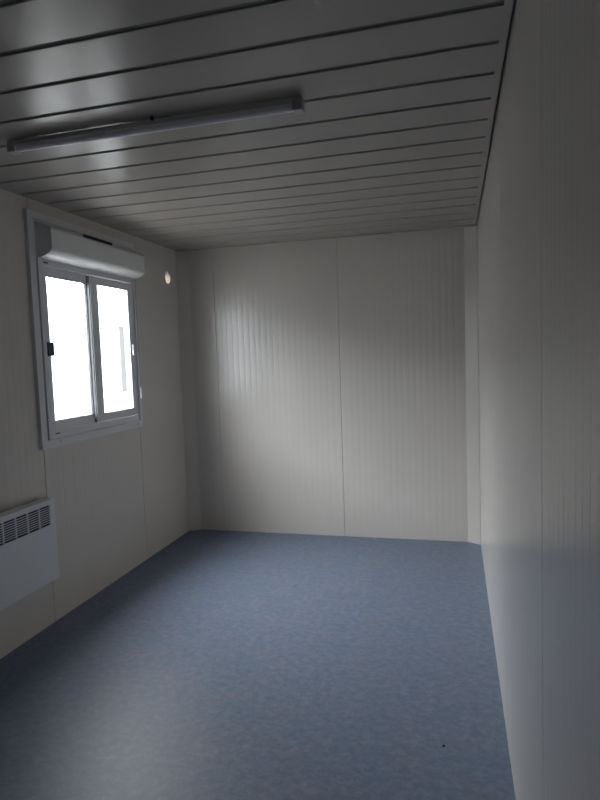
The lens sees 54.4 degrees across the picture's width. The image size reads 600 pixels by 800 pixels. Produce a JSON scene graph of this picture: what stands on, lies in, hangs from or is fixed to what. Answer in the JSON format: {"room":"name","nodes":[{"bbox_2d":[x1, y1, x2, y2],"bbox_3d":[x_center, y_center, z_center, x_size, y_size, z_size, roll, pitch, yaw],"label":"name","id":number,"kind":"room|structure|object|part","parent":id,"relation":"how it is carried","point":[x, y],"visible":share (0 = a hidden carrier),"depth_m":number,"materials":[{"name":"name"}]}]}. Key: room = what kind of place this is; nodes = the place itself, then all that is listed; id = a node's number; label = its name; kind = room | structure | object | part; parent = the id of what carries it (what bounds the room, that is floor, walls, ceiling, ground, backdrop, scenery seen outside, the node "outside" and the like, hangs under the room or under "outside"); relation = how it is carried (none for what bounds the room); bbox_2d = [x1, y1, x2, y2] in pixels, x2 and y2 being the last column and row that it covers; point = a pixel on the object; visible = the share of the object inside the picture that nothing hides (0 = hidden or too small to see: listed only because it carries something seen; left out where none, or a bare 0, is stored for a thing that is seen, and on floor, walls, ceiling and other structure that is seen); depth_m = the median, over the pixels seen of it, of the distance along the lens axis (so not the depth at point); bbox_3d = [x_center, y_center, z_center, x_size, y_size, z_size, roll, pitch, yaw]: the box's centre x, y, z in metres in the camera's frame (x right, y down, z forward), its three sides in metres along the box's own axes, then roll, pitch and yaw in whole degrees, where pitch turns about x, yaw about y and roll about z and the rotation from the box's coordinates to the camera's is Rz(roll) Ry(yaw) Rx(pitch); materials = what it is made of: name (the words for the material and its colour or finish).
{"room":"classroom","nodes":[
{"label":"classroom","id":0,"kind":"room"},
{"bbox_2d":[0,188,188,658],"bbox_3d":[-1.786,0.187,2.162,0.060,2.510,6.000,-1,4,15],"label":"wall","id":1,"kind":"structure","parent":0,"point":[120,498],"depth_m":3.73,"materials":[{"name":"white metal"}]},
{"bbox_2d":[0,498,58,610],"bbox_3d":[-1.502,0.804,2.913,0.085,0.454,0.772,-1,4,15],"label":"heater","id":2,"kind":"object","parent":1,"relation":"attached to","point":[28,535],"visible":1,"depth_m":3.05,"materials":[{"name":"white metal"}]},
{"bbox_2d":[0,506,49,545],"bbox_3d":[-1.475,0.663,2.894,0.017,0.145,0.744,-1,4,15],"label":"grille","id":3,"kind":"object","parent":2,"relation":"attached to","point":[20,526],"depth_m":3.04,"materials":[{"name":"grey metal"}]},
{"bbox_2d":[23,208,142,449],"bbox_3d":[-1.359,-0.423,3.751,0.083,1.324,1.093,-1,4,15],"label":"window","id":4,"kind":"structure","parent":1,"relation":"in","point":[52,433],"depth_m":3.68,"materials":[{"name":"white plastic"}]},
{"bbox_3d":[-1.415,-0.307,3.573,0.030,0.951,0.487,-1,4,15],"label":"sash","id":5,"kind":"part","parent":4,"relation":"part of","materials":[{"name":"white plastic"}]},
{"bbox_3d":[-1.373,-0.938,3.724,0.068,0.212,1.008,-1,4,15],"label":"header panel","id":6,"kind":"part","parent":4,"relation":"part of","materials":[{"name":"white plastic"}]},
{"bbox_3d":[-1.356,-0.322,3.783,0.070,1.025,0.985,-1,4,15],"label":"frame","id":7,"kind":"part","parent":4,"relation":"part of","materials":[{"name":"white plastic"}]},
{"bbox_2d":[34,221,145,278],"bbox_3d":[-1.288,-0.930,3.712,0.102,0.200,1.020,-1,4,15],"label":"box","id":8,"kind":"object","parent":4,"relation":"attached to","point":[52,244],"visible":1,"depth_m":3.54,"materials":[{"name":"white plastic"}]},
{"bbox_2d":[135,289,141,397],"bbox_3d":[-1.177,-0.443,4.242,0.017,0.864,0.017,-1,4,15],"label":"pull cord","id":9,"kind":"object","parent":8,"relation":"hanging from","point":[135,289],"visible":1,"depth_m":4.25,"materials":[{"name":"grey plastic"}]},
{"bbox_3d":[-1.268,-0.345,3.999,0.010,0.945,0.497,-1,4,15],"label":"sash","id":10,"kind":"part","parent":4,"relation":"part of","materials":[{"name":"white plastic"}]},
{"bbox_2d":[164,271,170,284],"bbox_3d":[-1.106,-0.997,4.771,0.059,0.112,0.112,-1,4,15],"label":"vent cap","id":11,"kind":"object","parent":1,"relation":"attached to","point":[167,276],"visible":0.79,"depth_m":4.77,"materials":[{"name":"white plastic"}]},
{"bbox_2d":[0,0,512,251],"bbox_3d":[-0.630,-1.038,1.751,2.420,0.015,5.996,-1,4,15],"label":"ceiling","id":12,"kind":"structure","parent":0,"point":[393,133],"depth_m":2.16,"materials":[{"name":"grey metal"}]},
{"bbox_2d":[7,96,304,154],"bbox_3d":[-0.585,-1.041,2.224,1.235,0.054,0.050,-1,4,15],"label":"ceiling light","id":13,"kind":"object","parent":12,"relation":"attached to","point":[296,104],"visible":1,"depth_m":2.19,"materials":[{"name":"grey plastic"}]},
{"bbox_2d":[0,530,515,799],"bbox_3d":[-0.541,1.391,1.934,2.468,0.060,6.040,-1,4,15],"label":"floor","id":14,"kind":"structure","parent":0,"point":[223,665],"depth_m":2.69,"materials":[{"name":"blue carpet"}]},
{"bbox_2d":[181,222,476,541],"bbox_3d":[0.188,-0.076,4.762,2.548,2.510,0.061,-1,4,15],"label":"wall","id":15,"kind":"structure","parent":0,"point":[330,374],"depth_m":4.71,"materials":[{"name":"white metal"}]},
{"bbox_2d":[175,251,200,530],"bbox_3d":[-0.955,-0.057,5.005,0.094,2.394,0.057,-1,4,15],"label":"trim","id":16,"kind":"structure","parent":15,"relation":"attached to","point":[182,262],"depth_m":5.00,"materials":[{"name":"grey metal"}]},
{"bbox_2d":[464,225,480,544],"bbox_3d":[1.301,-0.089,4.407,0.094,2.394,0.057,-1,4,15],"label":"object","id":17,"kind":"structure","parent":15,"relation":"attached to","point":[470,233],"depth_m":4.40,"materials":[{"name":"grey metal"}]},
{"bbox_2d":[491,0,513,132],"bbox_3d":[-0.628,-1.121,1.746,2.928,0.080,6.500,-1,4,15],"label":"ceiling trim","id":18,"kind":"structure","parent":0,"point":[513,0],"depth_m":1.97,"materials":[{"name":"grey metal"}]},
{"bbox_2d":[477,0,599,799],"bbox_3d":[0.619,0.152,1.524,0.060,2.510,6.000,-1,4,15],"label":"wall","id":19,"kind":"structure","parent":0,"point":[538,218],"depth_m":1.17,"materials":[{"name":"white metal"}]},
{"label":"outside","id":20,"kind":"structure","parent":0,"visible":0},
{"bbox_3d":[-5.128,1.561,8.868,50.000,0.120,55.000,-1,4,15],"label":"ground","id":21,"kind":"structure","parent":20,"visible":0},
{"bbox_2d":[46,284,128,419],"bbox_3d":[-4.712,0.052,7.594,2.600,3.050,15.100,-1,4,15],"label":"window glass","id":22,"kind":"object","parent":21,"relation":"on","point":[65,307],"visible":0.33,"depth_m":8.46,"materials":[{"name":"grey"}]},
{"bbox_3d":[-2.907,-0.669,9.552,0.006,1.070,0.170,-1,4,15],"label":"pane","id":23,"kind":"part","parent":22,"relation":"part of","materials":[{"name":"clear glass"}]}
]}

